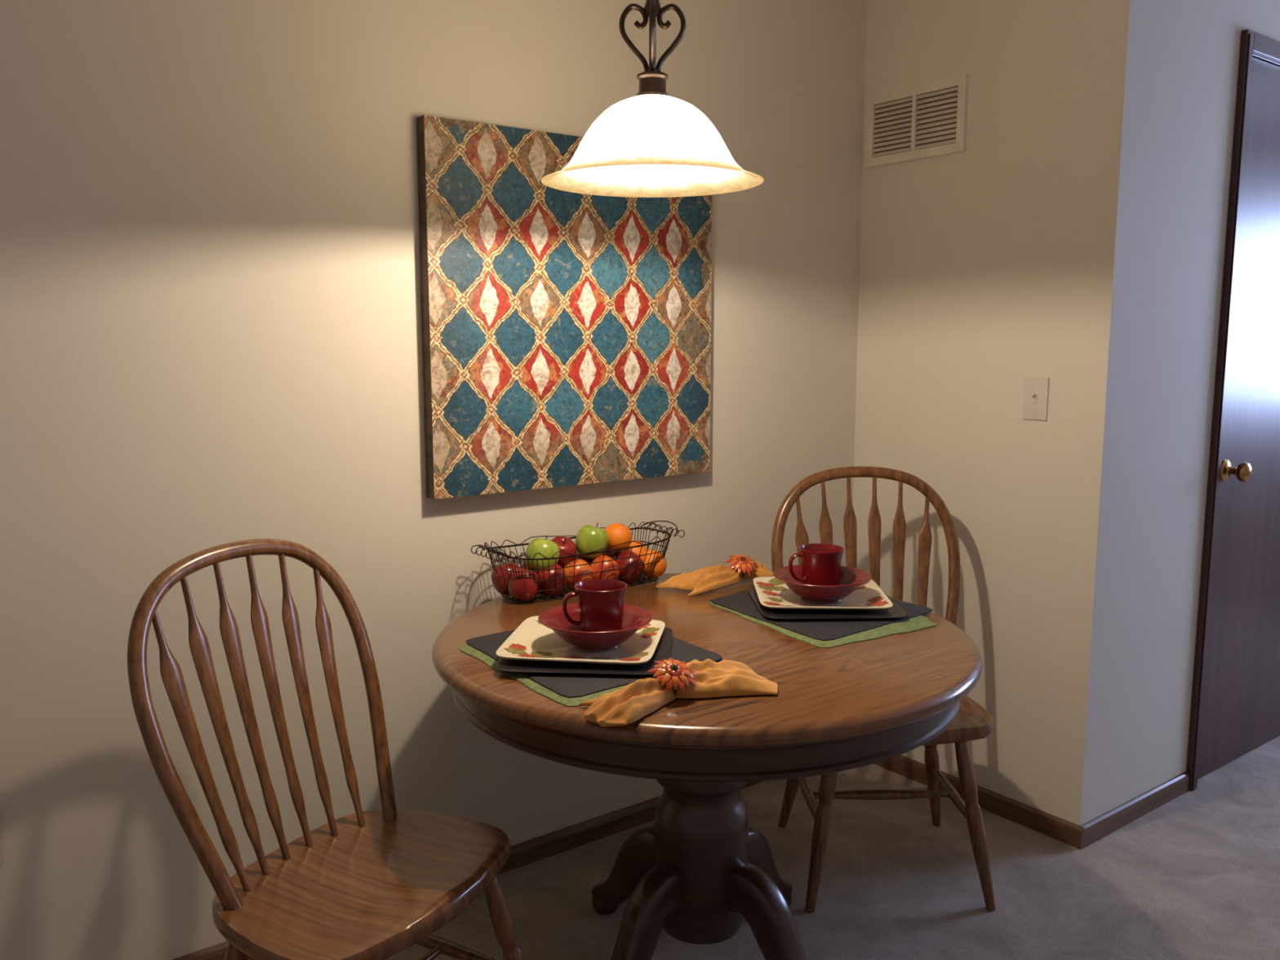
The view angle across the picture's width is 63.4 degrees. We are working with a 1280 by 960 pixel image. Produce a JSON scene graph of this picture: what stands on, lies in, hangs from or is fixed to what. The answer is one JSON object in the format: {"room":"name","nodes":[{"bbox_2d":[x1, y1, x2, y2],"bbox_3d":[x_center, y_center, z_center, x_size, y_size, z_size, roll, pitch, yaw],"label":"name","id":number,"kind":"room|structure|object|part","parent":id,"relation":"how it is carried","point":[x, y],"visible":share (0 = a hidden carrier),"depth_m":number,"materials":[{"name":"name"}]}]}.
{"room":"dining room","nodes":[
{"label":"dining room","id":0,"kind":"room"},
{"bbox_2d":[0,0,866,959],"bbox_3d":[-1.008,-0.158,2.124,4.400,2.500,0.100,-6,10,-37],"label":"wall","id":1,"kind":"structure","parent":0,"point":[211,317],"depth_m":2.24,"materials":[{"name":"paint"}]},
{"bbox_2d":[0,808,4,863],"bbox_3d":[-1.258,0.684,1.978,0.072,0.120,0.010,-6,10,-37],"label":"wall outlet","id":2,"kind":"object","parent":1,"relation":"attached to","point":[2,847],"visible":1,"depth_m":2.00,"materials":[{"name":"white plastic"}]},
{"bbox_2d":[171,780,765,959],"bbox_3d":[-1.019,1.061,2.210,4.287,0.060,0.013,-6,10,-37],"label":"baseboard","id":3,"kind":"structure","parent":1,"relation":"attached to","point":[526,852],"depth_m":2.82,"materials":[{"name":"brown wood"}]},
{"bbox_2d":[416,115,712,499],"bbox_3d":[-0.155,-0.422,2.649,0.854,0.870,0.041,-6,10,-37],"label":"wall art","id":4,"kind":"object","parent":1,"relation":"attached to","point":[566,335],"visible":0.86,"depth_m":2.57},
{"bbox_2d":[384,734,1279,959],"bbox_3d":[1.956,1.267,1.290,7.900,0.100,5.300,-6,10,-37],"label":"floor","id":5,"kind":"structure","parent":0,"point":[1196,876],"depth_m":2.63,"materials":[{"name":"carpet"}]},
{"bbox_2d":[127,538,525,959],"bbox_3d":[-0.522,0.634,1.859,0.565,1.008,0.525,4,9,29],"label":"dining chair","id":6,"kind":"object","parent":5,"relation":"on","point":[372,884],"visible":1,"depth_m":1.86,"materials":[{"name":"brown wood"}]},
{"bbox_2d":[431,573,982,959],"bbox_3d":[0.136,0.698,2.278,1.144,0.758,1.144,-6,10,-37],"label":"round dining table","id":7,"kind":"object","parent":5,"relation":"on","point":[695,874],"visible":0.84,"depth_m":2.01,"materials":[{"name":"brown wood"}]},
{"bbox_2d":[458,644,656,706],"bbox_3d":[-0.108,0.348,2.026,0.355,0.003,0.472,-6,10,-37],"label":"placemat","id":8,"kind":"object","parent":7,"relation":"on","point":[491,662],"visible":0.19,"depth_m":1.85,"materials":[{"name":"fabric"}]},
{"bbox_2d":[466,629,722,697],"bbox_3d":[-0.099,0.339,2.071,0.382,0.004,0.429,-6,10,-37],"label":"placemat","id":9,"kind":"object","parent":8,"relation":"on","point":[568,686],"visible":0.27,"depth_m":1.91,"materials":[{"name":"grey fabric"}]},
{"bbox_2d":[495,626,672,675],"bbox_3d":[-0.101,0.334,2.054,0.325,0.009,0.325,1,8,4],"label":"plate","id":10,"kind":"object","parent":9,"relation":"on","point":[662,651],"visible":0.27,"depth_m":1.94,"materials":[{"name":"ceramic"}]},
{"bbox_2d":[496,615,665,664],"bbox_3d":[-0.111,0.322,2.071,0.300,0.018,0.300,1,8,8],"label":"square plate","id":11,"kind":"object","parent":10,"relation":"on","point":[531,640],"visible":0.7,"depth_m":2.02,"materials":[{"name":"ceramic"}]},
{"bbox_2d":[537,603,653,651],"bbox_3d":[-0.088,0.298,2.053,0.226,0.058,0.226,-6,10,-37],"label":"bowl","id":12,"kind":"object","parent":11,"relation":"on","point":[634,617],"visible":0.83,"depth_m":2.02,"materials":[{"name":"ceramic"}]},
{"bbox_2d":[562,578,626,631],"bbox_3d":[-0.086,0.262,2.063,0.124,0.106,0.105,-6,10,-37],"label":"coffee mug","id":13,"kind":"object","parent":12,"relation":"in","point":[601,602],"visible":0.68,"depth_m":2.03,"materials":[{"name":"red ceramic"}]},
{"bbox_2d":[471,520,684,603],"bbox_3d":[-0.145,0.200,2.601,0.553,0.138,0.201,-6,10,-37],"label":"wire fruit basket","id":14,"kind":"object","parent":7,"relation":"on","point":[488,548],"visible":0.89,"depth_m":2.53,"materials":[{"name":"black metal"}]},
{"bbox_2d":[491,560,519,595],"bbox_3d":[-0.323,0.237,2.521,0.078,0.084,0.076,0,8,1],"label":"apple","id":15,"kind":"object","parent":14,"relation":"in","point":[498,583],"visible":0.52,"depth_m":2.49,"materials":[{"name":"red food"}]},
{"bbox_2d":[507,564,540,600],"bbox_3d":[-0.274,0.246,2.460,0.076,0.084,0.079,5,9,31],"label":"apple","id":16,"kind":"object","parent":14,"relation":"in","point":[526,589],"visible":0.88,"depth_m":2.43,"materials":[{"name":"red food"}]},
{"bbox_2d":[520,561,536,572],"bbox_3d":[-0.261,0.231,2.567,0.078,0.084,0.076,4,9,28],"label":"apple","id":17,"kind":"object","parent":14,"relation":"in","point":[522,563],"visible":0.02,"depth_m":2.54,"materials":[{"name":"red food"}]},
{"bbox_2d":[524,535,559,570],"bbox_3d":[-0.236,0.181,2.514,0.084,0.090,0.084,0,8,-3],"label":"apple","id":18,"kind":"object","parent":14,"relation":"in","point":[547,548],"visible":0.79,"depth_m":2.48,"materials":[{"name":"green food"}]},
{"bbox_2d":[536,564,567,596],"bbox_3d":[-0.215,0.241,2.505,0.078,0.082,0.077,1,8,9],"label":"apple","id":19,"kind":"object","parent":14,"relation":"in","point":[559,572],"visible":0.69,"depth_m":2.48,"materials":[{"name":"red food"}]},
{"bbox_2d":[551,536,577,567],"bbox_3d":[-0.196,0.181,2.583,0.079,0.081,0.077,6,10,38],"label":"apple","id":20,"kind":"object","parent":14,"relation":"in","point":[566,544],"visible":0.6,"depth_m":2.56,"materials":[{"name":"red food"}]},
{"bbox_2d":[564,559,593,591],"bbox_3d":[-0.154,0.235,2.552,0.079,0.082,0.078,-7,10,-41],"label":"apple","id":21,"kind":"object","parent":14,"relation":"in","point":[584,569],"visible":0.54,"depth_m":2.52,"materials":[{"name":"orange food"}]},
{"bbox_2d":[575,552,595,565],"bbox_3d":[-0.137,0.219,2.657,0.076,0.084,0.078,-5,9,-31],"label":"apple","id":22,"kind":"object","parent":14,"relation":"in","point":[588,560],"visible":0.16,"depth_m":2.62,"materials":[{"name":"food"}]},
{"bbox_2d":[575,522,608,559],"bbox_3d":[-0.121,0.153,2.613,0.084,0.090,0.083,1,8,10],"label":"apple","id":23,"kind":"object","parent":22,"relation":"on","point":[589,538],"visible":0.87,"depth_m":2.58,"materials":[{"name":"green food"}]},
{"bbox_2d":[590,555,620,580],"bbox_3d":[-0.089,0.229,2.598,0.078,0.082,0.080,5,9,33],"label":"apple","id":24,"kind":"object","parent":14,"relation":"in","point":[610,565],"visible":0.55,"depth_m":2.57,"materials":[{"name":"food"}]},
{"bbox_2d":[602,546,622,561],"bbox_3d":[-0.076,0.213,2.703,0.076,0.084,0.078,-1,8,-6],"label":"apple","id":25,"kind":"object","parent":14,"relation":"in","point":[611,554],"visible":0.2,"depth_m":2.67,"materials":[{"name":"food"}]},
{"bbox_2d":[604,523,631,551],"bbox_3d":[-0.058,0.147,2.666,0.075,0.074,0.076,-3,8,-24],"label":"orange","id":26,"kind":"object","parent":25,"relation":"on","point":[618,533],"visible":0.69,"depth_m":2.64,"materials":[{"name":"orange food"}]},
{"bbox_2d":[615,551,644,583],"bbox_3d":[-0.028,0.223,2.644,0.078,0.081,0.082,6,10,40],"label":"apple","id":27,"kind":"object","parent":14,"relation":"in","point":[633,561],"visible":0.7,"depth_m":2.62,"materials":[{"name":"red food"}]},
{"bbox_2d":[622,540,647,555],"bbox_3d":[-0.014,0.198,2.749,0.075,0.074,0.076,3,8,22],"label":"orange","id":28,"kind":"object","parent":14,"relation":"in","point":[637,550],"visible":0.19,"depth_m":2.72,"materials":[{"name":"orange food"}]},
{"bbox_2d":[640,549,666,577],"bbox_3d":[0.032,0.218,2.690,0.075,0.074,0.076,4,9,29],"label":"orange","id":29,"kind":"object","parent":14,"relation":"in","point":[660,568],"visible":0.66,"depth_m":2.66,"materials":[{"name":"orange food"}]},
{"bbox_2d":[578,658,777,726],"bbox_3d":[0.072,0.354,1.786,0.206,0.048,0.371,8,11,44],"label":"cloth napkin","id":30,"kind":"object","parent":7,"relation":"on","point":[624,706],"visible":0.89,"depth_m":1.79,"materials":[{"name":"orange fabric"}]},
{"bbox_2d":[647,657,697,695],"bbox_3d":[0.058,0.347,1.798,0.086,0.062,0.077,-2,8,-17],"label":"napkin ring","id":31,"kind":"object","parent":30,"relation":"on","point":[670,671],"visible":0.98,"depth_m":1.78,"materials":[{"name":"brown metal"}]},
{"bbox_2d":[655,560,774,596],"bbox_3d":[0.210,0.238,2.644,0.341,0.048,0.130,-5,9,-35],"label":"cloth napkin","id":32,"kind":"object","parent":7,"relation":"on","point":[708,578],"visible":0.76,"depth_m":2.60,"materials":[{"name":"orange fabric"}]},
{"bbox_2d":[724,554,757,577],"bbox_3d":[0.263,0.227,2.679,0.086,0.062,0.077,-2,8,-17],"label":"napkin ring","id":33,"kind":"object","parent":32,"relation":"on","point":[740,562],"visible":0.96,"depth_m":2.66,"materials":[{"name":"brown metal"}]},
{"bbox_2d":[708,600,936,648],"bbox_3d":[0.406,0.301,2.373,0.395,0.003,0.474,-6,10,-37],"label":"placemat","id":34,"kind":"object","parent":7,"relation":"on","point":[920,622],"visible":0.35,"depth_m":2.21,"materials":[{"name":"fabric"}]},
{"bbox_2d":[710,591,933,640],"bbox_3d":[0.411,0.293,2.406,0.392,0.004,0.412,-6,10,-37],"label":"placemat","id":35,"kind":"object","parent":34,"relation":"on","point":[744,603],"visible":0.33,"depth_m":2.27,"materials":[{"name":"grey fabric"}]},
{"bbox_2d":[746,584,906,620],"bbox_3d":[0.428,0.284,2.426,0.325,0.009,0.325,0,8,-2],"label":"plate","id":36,"kind":"object","parent":35,"relation":"on","point":[895,611],"visible":0.43,"depth_m":2.31,"materials":[{"name":"ceramic"}]},
{"bbox_2d":[753,577,893,608],"bbox_3d":[0.424,0.270,2.446,0.298,0.018,0.298,0,8,2],"label":"square plate","id":37,"kind":"object","parent":36,"relation":"on","point":[772,593],"visible":0.72,"depth_m":2.40,"materials":[{"name":"ceramic"}]},
{"bbox_2d":[773,564,871,603],"bbox_3d":[0.424,0.248,2.418,0.226,0.058,0.226,-6,10,-37],"label":"bowl","id":38,"kind":"object","parent":37,"relation":"on","point":[851,578],"visible":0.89,"depth_m":2.37,"materials":[{"name":"ceramic"}]},
{"bbox_2d":[788,543,844,585],"bbox_3d":[0.418,0.212,2.432,0.122,0.106,0.105,-6,10,-37],"label":"coffee mug","id":39,"kind":"object","parent":38,"relation":"in","point":[820,563],"visible":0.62,"depth_m":2.40,"materials":[{"name":"red ceramic"}]},
{"bbox_2d":[771,466,995,912],"bbox_3d":[0.631,0.506,2.730,0.525,1.025,0.571,0,8,-1],"label":"dining chair","id":40,"kind":"object","parent":5,"relation":"on","point":[972,722],"visible":0.62,"depth_m":2.88,"materials":[{"name":"brown wood"}]},
{"bbox_2d":[853,0,1151,825],"bbox_3d":[0.990,-0.283,3.037,0.100,2.500,0.840,-6,10,-37],"label":"wall","id":41,"kind":"structure","parent":0,"point":[997,263],"depth_m":2.89,"materials":[{"name":"paint"}]},
{"bbox_2d":[865,73,968,168],"bbox_3d":[0.814,-1.058,3.073,0.012,0.210,0.359,-6,10,-37],"label":"air vent","id":42,"kind":"object","parent":41,"relation":"in","point":[929,119],"visible":1,"depth_m":3.06,"materials":[{"name":"metal"}]},
{"bbox_2d":[874,755,1084,849],"bbox_3d":[0.949,0.931,3.163,0.013,0.060,0.853,-6,10,-37],"label":"baseboard","id":43,"kind":"structure","parent":41,"relation":"attached to","point":[1060,829],"depth_m":3.00,"materials":[{"name":"brown wood"}]},
{"bbox_2d":[1022,377,1048,420],"bbox_3d":[1.076,-0.222,2.830,0.021,0.116,0.072,-6,10,-37],"label":"light switch","id":44,"kind":"object","parent":41,"relation":"attached to","point":[1036,389],"visible":1,"depth_m":2.83,"materials":[{"name":"white plastic"}]},
{"bbox_2d":[1099,0,1279,815],"bbox_3d":[2.609,-0.385,3.791,3.400,2.500,0.100,-6,10,-37],"label":"wall","id":45,"kind":"structure","parent":0,"point":[1193,46],"depth_m":2.88,"materials":[{"name":"paint"}]},
{"bbox_2d":[1080,771,1189,848],"bbox_3d":[1.446,0.952,3.014,0.598,0.060,0.013,-6,10,-37],"label":"baseboard","id":46,"kind":"structure","parent":45,"relation":"attached to","point":[1110,821],"depth_m":2.99,"materials":[{"name":"brown wood"}]},
{"bbox_2d":[1186,29,1279,791],"bbox_3d":[2.022,-0.192,3.355,0.912,2.235,0.122,-6,10,-37],"label":"trim","id":47,"kind":"structure","parent":45,"relation":"attached to","point":[1253,44],"depth_m":3.02,"materials":[{"name":"brown wood"}]},
{"bbox_2d":[1197,57,1279,777],"bbox_3d":[2.053,-0.164,3.315,0.812,2.170,0.109,-6,10,-37],"label":"door","id":48,"kind":"structure","parent":45,"relation":"in","point":[1241,713],"depth_m":3.24,"materials":[{"name":"brown wood"}]},
{"bbox_3d":[1.793,-0.025,3.113,0.066,0.066,0.073,-6,10,-37],"label":"door knob","id":49,"kind":"part","parent":48,"relation":"part of","materials":[{"name":"gold metal"}]},
{"bbox_3d":[1.956,-1.309,0.939,7.900,0.100,5.300,-6,10,-37],"label":"ceiling","id":50,"kind":"structure","parent":0,"visible":0},
{"bbox_2d":[541,0,764,197],"bbox_3d":[0.024,-0.979,1.937,0.426,0.823,0.426,-6,10,-37],"label":"pendant lamp","id":51,"kind":"object","parent":50,"relation":"hanging from","point":[652,143],"visible":1,"depth_m":1.92,"materials":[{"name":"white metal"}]}
]}

